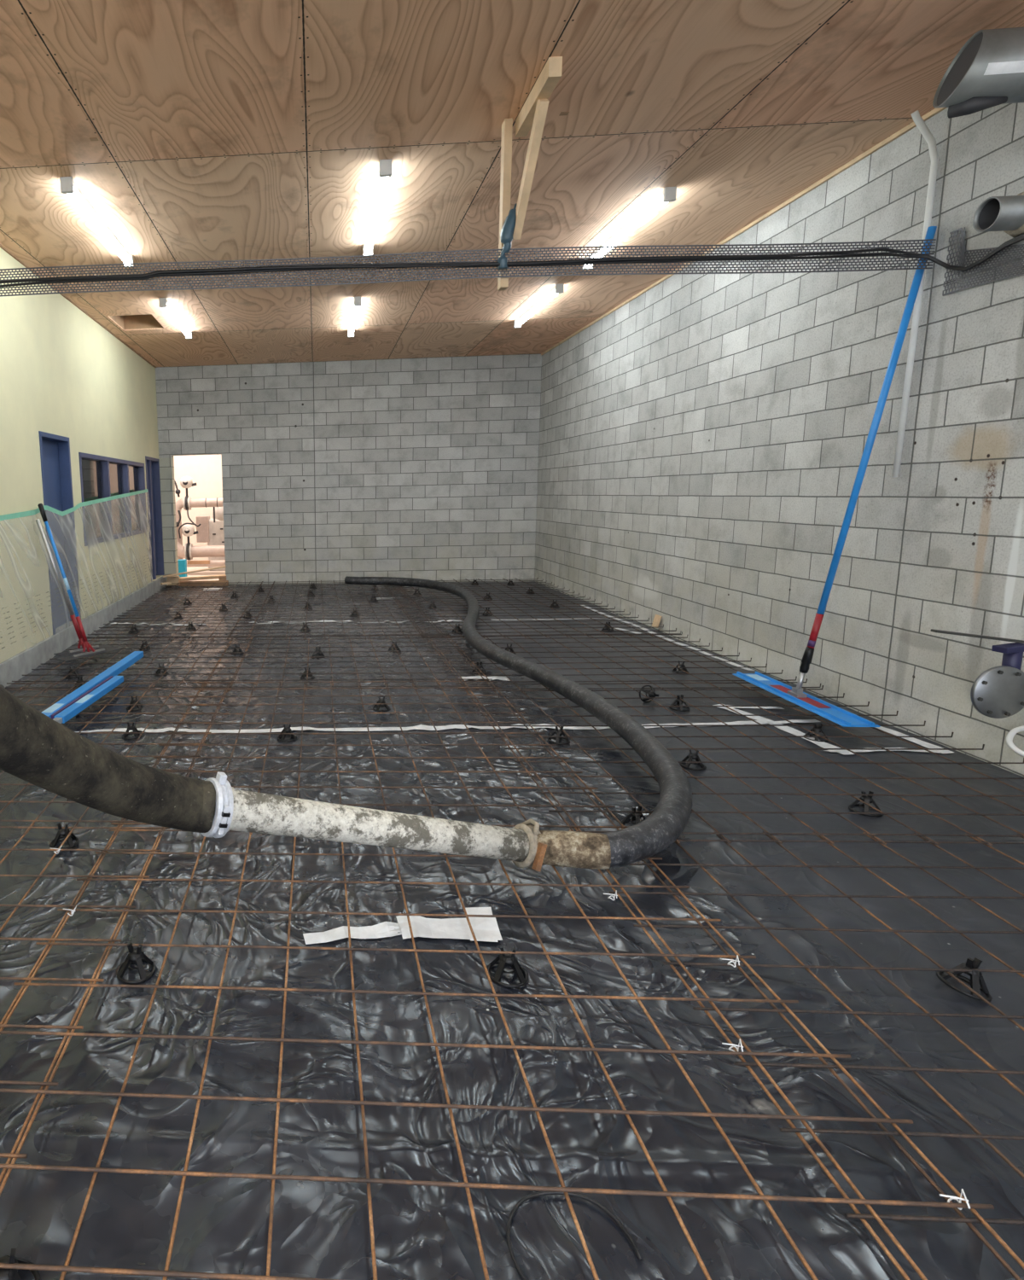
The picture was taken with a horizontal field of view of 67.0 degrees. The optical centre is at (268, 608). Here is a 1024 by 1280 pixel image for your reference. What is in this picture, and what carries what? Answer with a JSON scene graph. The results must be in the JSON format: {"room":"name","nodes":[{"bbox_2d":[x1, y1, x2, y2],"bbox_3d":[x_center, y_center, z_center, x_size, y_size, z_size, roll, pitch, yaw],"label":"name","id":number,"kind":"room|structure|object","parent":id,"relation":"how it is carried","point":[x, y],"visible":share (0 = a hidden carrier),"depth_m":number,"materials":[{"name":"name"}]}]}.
{"room":"construction site","nodes":[
{"label":"construction site","id":0,"kind":"room"},
{"bbox_2d":[0,247,162,663],"bbox_3d":[-2.366,-1.244,4.779,0.140,3.730,14.600,-1,9,4],"label":"wall","id":1,"kind":"structure","parent":0,"point":[62,373],"depth_m":7.19,"materials":[{"name":"beige paint"}]},
{"bbox_2d":[38,430,81,634],"bbox_3d":[-2.182,-0.763,7.320,0.152,1.975,0.820,-1,9,4],"label":"door","id":2,"kind":"structure","parent":1,"relation":"in","point":[55,450],"depth_m":7.54,"materials":[{"name":"blue paint"}]},
{"bbox_2d":[0,494,152,649],"bbox_3d":[-2.091,-0.449,6.928,0.028,1.405,8.420,-1,9,4],"label":"film","id":3,"kind":"object","parent":1,"relation":"attached to","point":[142,514],"visible":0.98,"depth_m":7.82,"materials":[{"name":"plastic"}]},
{"bbox_2d":[0,488,147,520],"bbox_3d":[-2.114,-0.988,6.833,0.002,0.354,8.400,-1,9,4],"label":"tape","id":4,"kind":"object","parent":3,"relation":"attached to","point":[19,514],"visible":0.98,"depth_m":7.36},
{"bbox_2d":[0,244,156,367],"bbox_3d":[-2.322,-2.784,4.529,0.020,0.012,14.600,-1,9,4],"label":"trim","id":5,"kind":"structure","parent":1,"relation":"attached to","point":[1,246],"depth_m":7.88,"materials":[{"name":"brown wood"}]},
{"bbox_2d":[0,576,166,687],"bbox_3d":[-2.305,0.770,5.098,0.170,0.390,14.600,-1,9,4],"label":"trim","id":6,"kind":"structure","parent":1,"relation":"attached to","point":[12,669],"depth_m":7.33,"materials":[{"name":"concrete"}]},
{"bbox_2d":[162,565,226,577],"bbox_3d":[-1.246,-0.624,12.015,1.052,0.146,0.090,-3,9,-10],"label":"plank","id":7,"kind":"object","parent":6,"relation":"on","point":[222,567],"visible":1,"depth_m":11.98,"materials":[{"name":"brown wood"}]},
{"bbox_2d":[78,452,147,546],"bbox_3d":[-2.046,-1.450,9.459,0.152,1.035,3.010,-1,9,4],"label":"window","id":8,"kind":"structure","parent":1,"relation":"in","point":[101,477],"depth_m":9.14,"materials":[{"name":"blue"}]},
{"bbox_2d":[145,455,164,581],"bbox_3d":[-1.901,-1.455,11.590,0.152,1.930,0.950,-1,9,4],"label":"door","id":9,"kind":"structure","parent":1,"relation":"in","point":[153,477],"depth_m":11.91,"materials":[{"name":"blue paint"}]},
{"bbox_2d":[173,454,222,560],"bbox_3d":[-2.022,-2.651,13.812,6.200,4.200,3.310,-1,9,4],"label":"wall","id":10,"kind":"structure","parent":0,"point":[205,470],"depth_m":15.34,"materials":[{"name":"paint"}]},
{"bbox_2d":[174,476,225,566],"bbox_3d":[-0.950,-1.710,13.668,2.072,1.779,0.585,0,9,6],"label":"pipes","id":11,"kind":"object","parent":10,"relation":"attached to","point":[188,551],"visible":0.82,"depth_m":13.69,"materials":[{"name":"grey metal"}]},
{"bbox_2d":[186,566,225,581],"bbox_3d":[-1.978,-0.609,14.086,6.000,0.180,3.210,-1,9,4],"label":"floor","id":12,"kind":"structure","parent":0,"point":[189,568],"depth_m":13.98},
{"bbox_2d":[178,558,187,577],"bbox_3d":[-1.542,-0.688,12.765,0.150,0.370,0.170,-1,9,4],"label":"crate","id":13,"kind":"object","parent":12,"relation":"on","point":[182,563],"visible":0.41,"depth_m":12.68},
{"bbox_2d":[179,574,225,581],"bbox_3d":[-1.138,-0.534,12.342,0.812,0.090,0.160,-1,9,4],"label":"plank","id":14,"kind":"object","parent":12,"relation":"on","point":[208,577],"visible":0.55,"depth_m":12.28,"materials":[{"name":"brown wood"}]},
{"bbox_2d":[195,506,225,570],"bbox_3d":[-0.890,-1.438,14.394,1.050,1.310,0.600,-1,9,4],"label":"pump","id":15,"kind":"object","parent":12,"relation":"on","point":[211,532],"visible":0.45,"depth_m":14.17,"materials":[{"name":"beige metal"}]},
{"bbox_2d":[155,353,541,587],"bbox_3d":[1.260,-2.268,11.881,6.600,4.100,0.190,-1,9,4],"label":"wall","id":16,"kind":"structure","parent":0,"point":[421,468],"depth_m":11.76,"materials":[{"name":"concrete"}]},
{"bbox_2d":[0,0,1023,366],"bbox_3d":[0.786,-2.851,4.410,6.520,0.015,14.790,-1,9,4],"label":"ceiling","id":17,"kind":"structure","parent":0,"point":[224,130],"depth_m":4.29,"materials":[{"name":"brown wood"}]},
{"bbox_2d":[59,176,133,266],"bbox_3d":[-1.284,-2.925,5.524,0.080,0.092,1.612,-1,9,4],"label":"light","id":18,"kind":"object","parent":17,"relation":"attached to","point":[68,186],"visible":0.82,"depth_m":5.26,"materials":[{"name":"white plastic"}]},
{"bbox_2d":[109,314,162,329],"bbox_3d":[-1.601,-3.686,8.676,0.560,0.405,0.790,-1,9,4],"label":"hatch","id":19,"kind":"structure","parent":17,"relation":"attached to","point":[129,322],"depth_m":9.06,"materials":[{"name":"brown wood"}]},
{"bbox_2d":[158,297,191,338],"bbox_3d":[-1.082,-3.395,8.450,0.080,0.092,1.612,-1,9,4],"label":"light","id":20,"kind":"object","parent":17,"relation":"attached to","point":[163,303],"visible":1,"depth_m":8.23,"materials":[{"name":"white plastic"}]},
{"bbox_2d":[162,304,191,337],"bbox_3d":[-1.081,-3.379,8.452,0.068,0.044,1.540,-1,9,4],"label":"diffuser","id":21,"kind":"object","parent":20,"relation":"attached to","point":[169,310],"depth_m":8.42,"materials":[{"name":"plastic"}]},
{"bbox_2d":[347,296,361,337],"bbox_3d":[1.015,-3.462,8.565,0.080,0.092,1.612,-1,9,4],"label":"light","id":22,"kind":"object","parent":17,"relation":"attached to","point":[357,299],"visible":1,"depth_m":8.30,"materials":[{"name":"white plastic"}]},
{"bbox_2d":[348,304,359,336],"bbox_3d":[1.016,-3.446,8.567,0.068,0.044,1.540,-1,9,4],"label":"diffuser","id":23,"kind":"object","parent":22,"relation":"attached to","point":[355,310],"depth_m":8.55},
{"bbox_2d":[363,159,392,255],"bbox_3d":[0.801,-2.951,5.382,0.080,0.092,1.612,-1,9,4],"label":"light","id":24,"kind":"object","parent":17,"relation":"attached to","point":[385,165],"visible":0.9,"depth_m":5.08,"materials":[{"name":"white plastic"}]},
{"bbox_2d":[364,176,389,254],"bbox_3d":[0.801,-2.936,5.385,0.068,0.044,1.540,-1,9,4],"label":"diffuser","id":25,"kind":"object","parent":24,"relation":"attached to","point":[382,181],"depth_m":5.27,"materials":[{"name":"plastic"}]},
{"bbox_2d":[497,56,562,290],"bbox_3d":[1.412,-2.318,3.929,0.130,0.915,0.655,-1,9,4],"label":"hanger","id":26,"kind":"object","parent":17,"relation":"hanging from","point":[533,112],"visible":0.94,"depth_m":3.99,"materials":[{"name":"brown wood"}]},
{"bbox_2d":[497,203,517,270],"bbox_3d":[1.397,-2.167,4.177,0.120,0.356,0.077,-1,9,4],"label":"strap","id":27,"kind":"object","parent":26,"relation":"attached to","point":[507,232],"visible":0.91,"depth_m":4.16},
{"bbox_2d":[0,226,1023,296],"bbox_3d":[0.724,-1.838,3.831,6.170,0.422,0.922,-1,9,4],"label":"cable tray","id":28,"kind":"object","parent":26,"relation":"hanging from","point":[962,247],"visible":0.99,"depth_m":4.20,"materials":[{"name":"metal"}]},
{"bbox_2d":[0,235,1023,283],"bbox_3d":[0.719,-1.872,3.815,6.143,0.228,0.900,-1,9,4],"label":"power cable","id":29,"kind":"object","parent":28,"relation":"on","point":[880,248],"visible":1,"depth_m":4.20,"materials":[{"name":"rubber"}]},
{"bbox_2d":[0,236,1023,287],"bbox_3d":[0.720,-1.867,3.824,6.142,0.224,0.916,-1,9,4],"label":"power cable","id":30,"kind":"object","parent":28,"relation":"on","point":[1021,238],"visible":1,"depth_m":4.17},
{"bbox_2d":[17,232,1023,279],"bbox_3d":[0.719,-1.879,3.820,6.143,0.232,0.912,-1,9,4],"label":"power cable","id":31,"kind":"object","parent":28,"relation":"on","point":[1014,238],"visible":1,"depth_m":4.22,"materials":[{"name":"rubber"}]},
{"bbox_2d":[513,283,564,328],"bbox_3d":[3.079,-3.461,8.256,0.080,0.092,1.612,-1,9,4],"label":"light","id":32,"kind":"object","parent":17,"relation":"attached to","point":[559,288],"visible":1,"depth_m":8.06,"materials":[{"name":"white plastic"}]},
{"bbox_2d":[515,290,558,326],"bbox_3d":[3.080,-3.445,8.259,0.068,0.044,1.540,-1,9,4],"label":"diffuser","id":33,"kind":"object","parent":32,"relation":"attached to","point":[550,294],"depth_m":8.20,"materials":[{"name":"plastic"}]},
{"bbox_2d":[582,186,676,268],"bbox_3d":[2.914,-3.083,5.902,0.080,0.092,1.612,-1,9,4],"label":"light","id":34,"kind":"object","parent":17,"relation":"attached to","point":[669,194],"visible":0.67,"depth_m":5.54,"materials":[{"name":"white plastic"}]},
{"bbox_2d":[534,102,1023,776],"bbox_3d":[3.973,-1.139,4.378,0.200,4.100,14.600,-1,9,4],"label":"wall","id":35,"kind":"structure","parent":0,"point":[702,441],"depth_m":5.04,"materials":[{"name":"concrete"}]},
{"bbox_2d":[541,107,946,355],"bbox_3d":[3.822,-2.852,4.113,0.022,0.028,14.600,-1,9,4],"label":"trim","id":36,"kind":"structure","parent":35,"relation":"attached to","point":[935,111],"depth_m":5.31,"materials":[{"name":"brown wood"}]},
{"bbox_2d":[891,110,938,477],"bbox_3d":[3.756,-1.816,4.238,0.170,2.050,0.062,-1,9,4],"label":"conduit","id":37,"kind":"object","parent":35,"relation":"attached to","point":[916,118],"visible":0.96,"depth_m":4.22,"materials":[{"name":"white plastic"}]},
{"bbox_2d":[930,628,1023,718],"bbox_3d":[3.580,0.316,3.510,0.586,0.420,0.151,-1,9,4],"label":"valve","id":38,"kind":"object","parent":35,"relation":"attached to","point":[997,692],"visible":1,"depth_m":3.47,"materials":[{"name":"metal"}]},
{"bbox_2d":[932,26,1023,118],"bbox_3d":[3.451,-2.448,3.274,0.698,0.340,0.294,-1,9,4],"label":"ventilation duct","id":39,"kind":"object","parent":35,"relation":"attached to","point":[987,72],"visible":1,"depth_m":3.22,"materials":[{"name":"grey metal"}]},
{"bbox_2d":[972,191,1023,237],"bbox_3d":[3.724,-1.982,3.595,0.240,0.229,0.229,-1,9,4],"label":"pipe","id":40,"kind":"object","parent":35,"relation":"attached to","point":[995,213],"visible":1,"depth_m":3.58,"materials":[{"name":"grey metal"}]},
{"bbox_2d":[1006,725,1023,756],"bbox_3d":[3.794,0.684,3.542,0.114,0.145,0.265,-1,9,0],"label":"hose","id":41,"kind":"object","parent":35,"relation":"attached to","point":[1011,734],"visible":1,"depth_m":3.63,"materials":[{"name":"white plastic"}]},
{"bbox_3d":[0.736,0.874,4.909,6.780,0.205,14.990,-1,9,4],"label":"floor","id":42,"kind":"structure","parent":0,"visible":0},
{"bbox_2d":[0,581,1023,1279],"bbox_3d":[0.847,0.725,4.882,6.150,0.039,14.599,-1,9,4],"label":"plastic sheet","id":43,"kind":"object","parent":42,"relation":"on","point":[321,1229],"depth_m":2.17,"materials":[{"name":"plastic"}]},
{"bbox_2d":[0,1248,40,1279],"bbox_3d":[-0.502,1.267,1.364,0.126,0.097,0.126,-3,9,-11],"label":"bar chair","id":44,"kind":"object","parent":43,"relation":"on","point":[5,1274],"visible":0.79,"depth_m":1.36,"materials":[{"name":"black plastic"}]},
{"bbox_2d":[49,822,78,849],"bbox_3d":[-0.905,0.992,3.163,0.126,0.097,0.126,-1,9,3],"label":"bar chair","id":45,"kind":"object","parent":43,"relation":"on","point":[61,833],"visible":0.88,"depth_m":3.14,"materials":[{"name":"black plastic"}]},
{"bbox_2d":[0,824,170,1183],"bbox_3d":[-1.446,1.268,1.371,1.796,0.024,3.812,-1,9,4],"label":"rebar mesh","id":46,"kind":"object","parent":45,"relation":"on","point":[9,1155],"visible":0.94,"depth_m":2.36,"materials":[{"name":"metal"}]},
{"bbox_2d":[65,665,80,678],"bbox_3d":[-1.696,0.542,6.208,0.126,0.097,0.126,-3,9,-9],"label":"bar chair","id":47,"kind":"object","parent":43,"relation":"on","point":[70,671],"visible":0.56,"depth_m":6.19,"materials":[{"name":"black plastic"}]},
{"bbox_2d":[5,635,251,692],"bbox_3d":[-1.112,0.455,6.440,1.797,0.022,2.102,-1,9,4],"label":"rebar mesh","id":48,"kind":"object","parent":47,"relation":"on","point":[148,663],"visible":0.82,"depth_m":6.24,"materials":[{"name":"brown metal"}]},
{"bbox_2d":[37,503,121,661],"bbox_3d":[-1.811,-0.281,6.659,0.482,1.394,0.620,6,12,39],"label":"trowel","id":49,"kind":"object","parent":48,"relation":"on","point":[87,645],"visible":1,"depth_m":6.61,"materials":[{"name":"blue metal"}]},
{"bbox_2d":[122,721,141,739],"bbox_3d":[-0.880,0.771,4.598,0.126,0.097,0.126,0,9,7],"label":"bar chair","id":50,"kind":"object","parent":43,"relation":"on","point":[132,727],"visible":0.7,"depth_m":4.58,"materials":[{"name":"black plastic"}]},
{"bbox_2d":[0,681,232,835],"bbox_3d":[-1.248,0.776,4.380,1.795,0.023,2.522,-1,9,4],"label":"rebar mesh","id":51,"kind":"object","parent":50,"relation":"on","point":[177,683],"visible":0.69,"depth_m":4.59,"materials":[{"name":"brown metal"}]},
{"bbox_2d":[50,675,123,723],"bbox_3d":[-1.267,0.629,5.064,0.097,0.050,1.096,0,9,10],"label":"beam","id":52,"kind":"structure","parent":51,"relation":"on","point":[69,711],"depth_m":4.96,"materials":[{"name":"metal"}]},
{"bbox_2d":[41,651,143,718],"bbox_3d":[-1.322,0.575,5.397,0.085,0.056,2.147,0,9,8],"label":"beam","id":53,"kind":"structure","parent":51,"relation":"on","point":[132,658],"depth_m":5.46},
{"bbox_2d":[128,624,139,634],"bbox_3d":[-1.514,0.223,8.063,0.126,0.097,0.126,-4,9,-17],"label":"bar chair","id":54,"kind":"object","parent":43,"relation":"on","point":[131,631],"visible":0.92,"depth_m":8.05,"materials":[{"name":"black plastic"}]},
{"bbox_2d":[126,695,143,710],"bbox_3d":[-0.971,0.675,5.198,0.126,0.097,0.126,-1,9,4],"label":"bar chair","id":55,"kind":"object","parent":43,"relation":"on","point":[133,701],"visible":0.75,"depth_m":5.17,"materials":[{"name":"black plastic"}]},
{"bbox_2d":[116,942,156,983],"bbox_3d":[-0.430,1.125,2.311,0.126,0.097,0.126,2,9,18],"label":"bar chair","id":56,"kind":"object","parent":43,"relation":"on","point":[136,956],"visible":1,"depth_m":2.29,"materials":[{"name":"black plastic"}]},
{"bbox_2d":[0,825,1023,1279],"bbox_3d":[0.297,1.243,1.252,2.248,0.022,3.812,-1,9,4],"label":"rebar mesh","id":57,"kind":"object","parent":56,"relation":"on","point":[65,1268],"visible":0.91,"depth_m":1.75,"materials":[{"name":"metal"}]},
{"bbox_2d":[213,786,529,861],"bbox_3d":[0.402,0.791,2.610,1.219,0.440,0.148,-3,9,-13],"label":"pipe","id":58,"kind":"object","parent":57,"relation":"on","point":[253,811],"visible":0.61,"depth_m":2.55,"materials":[{"name":"metal"}]},
{"bbox_2d":[200,771,233,837],"bbox_3d":[-0.184,0.667,2.441,0.101,0.222,0.207,-6,10,-25],"label":"clamp","id":59,"kind":"object","parent":58,"relation":"attached to","point":[224,800],"visible":0.69,"depth_m":2.37,"materials":[{"name":"white metal"}]},
{"bbox_2d":[0,685,215,832],"bbox_3d":[-0.598,0.275,1.817,0.296,1.174,1.491,3,10,27],"label":"hose","id":60,"kind":"object","parent":59,"relation":"attached to","point":[36,748],"visible":0.99,"depth_m":2.01,"materials":[{"name":"brown rubber"}]},
{"bbox_2d":[721,1038,743,1052],"bbox_3d":[1.187,1.121,1.833,0.049,0.029,0.030,-1,9,4],"label":"tie","id":61,"kind":"object","parent":57,"relation":"attached to","point":[740,1040],"visible":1,"depth_m":1.84,"materials":[{"name":"white plastic"}]},
{"bbox_2d":[939,1188,970,1210],"bbox_3d":[1.368,1.180,1.429,0.049,0.029,0.030,-1,9,4],"label":"tie","id":62,"kind":"object","parent":57,"relation":"attached to","point":[951,1197],"visible":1,"depth_m":1.43,"materials":[{"name":"white plastic"}]},
{"bbox_2d":[139,640,151,651],"bbox_3d":[-1.248,0.362,7.226,0.126,0.097,0.126,-1,9,2],"label":"bar chair","id":63,"kind":"object","parent":43,"relation":"on","point":[143,642],"visible":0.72,"depth_m":7.20,"materials":[{"name":"black plastic"}]},
{"bbox_2d":[154,663,168,675],"bbox_3d":[-0.925,0.519,6.195,0.126,0.097,0.126,-2,9,-7],"label":"bar chair","id":64,"kind":"object","parent":43,"relation":"on","point":[159,671],"visible":0.8,"depth_m":6.18,"materials":[{"name":"black plastic"}]},
{"bbox_2d":[166,576,180,585],"bbox_3d":[-1.610,-0.474,12.099,0.200,0.150,0.100,-1,9,4],"label":"block","id":65,"kind":"object","parent":43,"relation":"on","point":[171,578],"visible":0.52,"depth_m":12.05,"materials":[{"name":"brown wood"}]},
{"bbox_2d":[178,580,228,586],"bbox_3d":[-1.108,-0.432,12.174,0.850,0.090,0.070,-1,9,4],"label":"timber beam","id":66,"kind":"structure","parent":43,"relation":"on","point":[218,583],"depth_m":12.14,"materials":[{"name":"brown wood"}]},
{"bbox_2d":[232,643,243,654],"bbox_3d":[-0.303,0.386,6.975,0.126,0.097,0.126,-1,9,5],"label":"bar chair","id":67,"kind":"object","parent":43,"relation":"on","point":[235,649],"visible":0.6,"depth_m":6.95,"materials":[{"name":"black plastic"}]},
{"bbox_2d":[256,585,263,592],"bbox_3d":[-0.135,-0.317,11.357,0.126,0.097,0.126,-3,9,-12],"label":"bar chair","id":68,"kind":"object","parent":43,"relation":"on","point":[259,589],"visible":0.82,"depth_m":11.33,"materials":[{"name":"black plastic"}]},
{"bbox_2d":[87,581,274,640],"bbox_3d":[-0.898,-0.073,9.680,1.796,0.024,4.882,-1,9,4],"label":"rebar mesh","id":69,"kind":"object","parent":68,"relation":"on","point":[262,581],"visible":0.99,"depth_m":8.94,"materials":[{"name":"metal"}]},
{"bbox_2d":[277,723,296,741],"bbox_3d":[0.115,0.767,4.491,0.126,0.097,0.126,-2,9,-2],"label":"bar chair","id":70,"kind":"object","parent":43,"relation":"on","point":[285,730],"visible":0.89,"depth_m":4.47,"materials":[{"name":"black plastic"}]},
{"bbox_2d":[300,666,314,679],"bbox_3d":[0.320,0.528,5.931,0.126,0.097,0.126,0,9,7],"label":"bar chair","id":71,"kind":"object","parent":43,"relation":"on","point":[303,676],"visible":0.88,"depth_m":5.91,"materials":[{"name":"black plastic"}]},
{"bbox_2d":[311,646,325,657],"bbox_3d":[0.461,0.401,6.704,0.126,0.097,0.126,-5,10,-21],"label":"bar chair","id":72,"kind":"object","parent":43,"relation":"on","point":[317,649],"visible":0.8,"depth_m":6.69,"materials":[{"name":"black plastic"}]},
{"bbox_2d":[350,608,359,616],"bbox_3d":[1.064,0.041,8.859,0.126,0.097,0.126,2,10,19],"label":"bar chair","id":73,"kind":"object","parent":43,"relation":"on","point":[353,608],"visible":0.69,"depth_m":8.84,"materials":[{"name":"black plastic"}]},
{"bbox_2d":[227,580,451,639],"bbox_3d":[0.845,-0.099,9.562,2.247,0.024,4.882,-1,9,4],"label":"rebar mesh","id":74,"kind":"object","parent":73,"relation":"on","point":[309,581],"visible":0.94,"depth_m":8.78,"materials":[{"name":"metal"}]},
{"bbox_2d":[344,576,692,866],"bbox_3d":[1.703,0.228,7.004,1.575,0.128,8.819,-1,9,4],"label":"hose","id":75,"kind":"object","parent":74,"relation":"on","point":[639,841],"visible":0.97,"depth_m":3.79,"materials":[{"name":"black rubber"}]},
{"bbox_2d":[536,830,610,869],"bbox_3d":[1.144,0.917,2.740,0.269,0.134,0.134,1,9,12],"label":"ferrule","id":76,"kind":"object","parent":75,"relation":"attached to","point":[573,849],"visible":0.88,"depth_m":2.69,"materials":[{"name":"metal"}]},
{"bbox_2d":[512,818,546,871],"bbox_3d":[0.996,0.911,2.765,0.096,0.186,0.186,-3,9,-12],"label":"clamp","id":77,"kind":"object","parent":76,"relation":"attached to","point":[534,859],"visible":0.71,"depth_m":2.71,"materials":[{"name":"metal"}]},
{"bbox_2d":[372,695,390,711],"bbox_3d":[0.792,0.659,5.038,0.126,0.097,0.126,-1,9,3],"label":"bar chair","id":78,"kind":"object","parent":43,"relation":"on","point":[381,701],"visible":0.99,"depth_m":5.02,"materials":[{"name":"black plastic"}]},
{"bbox_2d":[387,641,401,652],"bbox_3d":[1.204,0.360,6.881,0.126,0.097,0.126,-3,9,-7],"label":"bar chair","id":79,"kind":"object","parent":43,"relation":"on","point":[395,643],"visible":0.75,"depth_m":6.87,"materials":[{"name":"black plastic"}]},
{"bbox_2d":[471,661,487,674],"bbox_3d":[1.757,0.488,5.993,0.126,0.097,0.126,-5,10,-22],"label":"bar chair","id":80,"kind":"object","parent":43,"relation":"on","point":[480,663],"visible":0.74,"depth_m":5.98,"materials":[{"name":"black plastic"}]},
{"bbox_2d":[422,632,820,692],"bbox_3d":[2.723,0.407,6.180,2.545,0.046,2.103,-1,9,4],"label":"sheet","id":81,"kind":"object","parent":80,"relation":"on","point":[642,662],"visible":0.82,"depth_m":6.03,"materials":[{"name":"brown metal"}]},
{"bbox_2d":[196,634,498,691],"bbox_3d":[0.630,0.430,6.321,2.247,0.023,2.103,-1,9,4],"label":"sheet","id":82,"kind":"object","parent":81,"relation":"on","point":[328,638],"visible":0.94,"depth_m":6.11,"materials":[{"name":"brown metal"}]},
{"bbox_2d":[486,945,528,988],"bbox_3d":[0.749,1.105,2.251,0.126,0.097,0.126,1,9,16],"label":"bar chair","id":83,"kind":"object","parent":43,"relation":"on","point":[502,960],"visible":0.94,"depth_m":2.23,"materials":[{"name":"black plastic"}]},
{"bbox_2d":[549,599,559,607],"bbox_3d":[3.673,-0.069,9.218,0.126,0.097,0.126,3,10,23],"label":"bar chair","id":84,"kind":"object","parent":43,"relation":"on","point":[552,604],"visible":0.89,"depth_m":9.19,"materials":[{"name":"black plastic"}]},
{"bbox_2d":[384,578,682,639],"bbox_3d":[2.939,-0.120,9.421,2.551,0.045,4.882,-1,9,4],"label":"rebar mesh","id":85,"kind":"object","parent":84,"relation":"on","point":[465,578],"visible":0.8,"depth_m":8.75,"materials":[{"name":"brown metal"}]},
{"bbox_2d":[547,725,570,744],"bbox_3d":[1.747,0.752,4.321,0.126,0.097,0.126,-2,9,-5],"label":"bar chair","id":86,"kind":"object","parent":43,"relation":"on","point":[559,732],"visible":0.91,"depth_m":4.30,"materials":[{"name":"black plastic"}]},
{"bbox_2d":[506,1191,642,1279],"bbox_3d":[0.610,1.281,1.435,0.256,0.023,0.256,-1,9,4],"label":"wire loop","id":87,"kind":"object","parent":43,"relation":"on","point":[521,1201],"visible":0.94,"depth_m":1.50,"materials":[{"name":"metal"}]},
{"bbox_2d":[601,622,614,632],"bbox_3d":[3.609,0.188,7.639,0.126,0.097,0.126,-5,10,-24],"label":"bar chair","id":88,"kind":"object","parent":43,"relation":"on","point":[602,629],"visible":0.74,"depth_m":7.63,"materials":[{"name":"black plastic"}]},
{"bbox_2d":[620,804,645,826],"bbox_3d":[1.643,0.928,3.209,0.126,0.097,0.126,-5,10,-19],"label":"bar chair","id":89,"kind":"object","parent":43,"relation":"on","point":[635,816],"visible":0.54,"depth_m":3.20,"materials":[{"name":"black plastic"}]},
{"bbox_2d":[639,685,658,702],"bbox_3d":[2.676,0.605,5.025,0.126,0.126,0.103,-3,9,-10],"label":"bar chair","id":90,"kind":"object","parent":43,"relation":"on","point":[651,694],"visible":0.91,"depth_m":5.04,"materials":[{"name":"black plastic"}]},
{"bbox_2d":[651,614,662,628],"bbox_3d":[4.058,0.129,7.509,0.054,0.130,0.100,-1,9,4],"label":"chip","id":91,"kind":"object","parent":43,"relation":"on","point":[657,619],"visible":1,"depth_m":7.48,"materials":[{"name":"brown wood"}]},
{"bbox_2d":[669,694,690,711],"bbox_3d":[2.807,0.636,4.902,0.126,0.097,0.126,-4,9,-18],"label":"bar chair","id":92,"kind":"object","parent":43,"relation":"on","point":[679,702],"visible":0.85,"depth_m":4.88,"materials":[{"name":"black plastic"}]},
{"bbox_2d":[455,678,1023,845],"bbox_3d":[2.590,0.729,4.119,2.549,0.045,2.524,-1,9,4],"label":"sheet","id":93,"kind":"object","parent":92,"relation":"on","point":[822,834],"visible":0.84,"depth_m":3.72,"materials":[{"name":"brown metal"}]},
{"bbox_2d":[110,680,629,835],"bbox_3d":[0.496,0.751,4.261,2.246,0.023,2.522,-1,9,4],"label":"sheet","id":94,"kind":"object","parent":93,"relation":"on","point":[255,682],"visible":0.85,"depth_m":4.08,"materials":[{"name":"brown metal"}]},
{"bbox_2d":[732,226,936,727],"bbox_3d":[3.607,-0.812,4.559,0.497,2.842,1.234,-1,9,4],"label":"float","id":95,"kind":"object","parent":93,"relation":"on","point":[843,718],"visible":1,"depth_m":4.46,"materials":[{"name":"metal"}]},
{"bbox_2d":[671,660,689,673],"bbox_3d":[3.372,0.473,5.874,0.126,0.097,0.126,2,10,20],"label":"bar chair","id":96,"kind":"object","parent":43,"relation":"on","point":[678,665],"visible":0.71,"depth_m":5.86,"materials":[{"name":"black plastic"}]},
{"bbox_2d":[679,749,706,770],"bbox_3d":[2.311,0.812,3.907,0.126,0.097,0.126,3,10,24],"label":"bar chair","id":97,"kind":"object","parent":43,"relation":"on","point":[690,756],"visible":0.78,"depth_m":3.89,"materials":[{"name":"black plastic"}]},
{"bbox_2d":[803,723,829,742],"bbox_3d":[3.267,0.731,4.278,0.126,0.097,0.126,-1,9,1],"label":"bar chair","id":98,"kind":"object","parent":43,"relation":"on","point":[817,730],"visible":0.6,"depth_m":4.26,"materials":[{"name":"black plastic"}]},
{"bbox_2d":[848,791,883,816],"bbox_3d":[2.774,0.894,3.332,0.126,0.097,0.126,-1,9,0],"label":"bar chair","id":99,"kind":"object","parent":43,"relation":"on","point":[868,799],"visible":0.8,"depth_m":3.32,"materials":[{"name":"black plastic"}]},
{"bbox_2d":[936,957,992,1001],"bbox_3d":[2.086,1.096,2.151,0.123,0.112,0.125,0,9,7],"label":"bar chair","id":100,"kind":"object","parent":43,"relation":"on","point":[976,979],"visible":0.85,"depth_m":2.13,"materials":[{"name":"black plastic"}]},
{"bbox_2d":[569,829,1023,1279],"bbox_3d":[2.390,1.232,1.112,2.544,0.024,3.812,-1,9,4],"label":"rebar mesh","id":101,"kind":"object","parent":100,"relation":"on","point":[862,1217],"visible":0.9,"depth_m":2.06,"materials":[{"name":"metal"}]},
{"bbox_2d":[721,954,739,967],"bbox_3d":[1.394,1.064,2.161,0.049,0.029,0.030,-1,9,4],"label":"tie","id":102,"kind":"object","parent":101,"relation":"attached to","point":[737,958],"visible":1,"depth_m":2.16,"materials":[{"name":"white plastic"}]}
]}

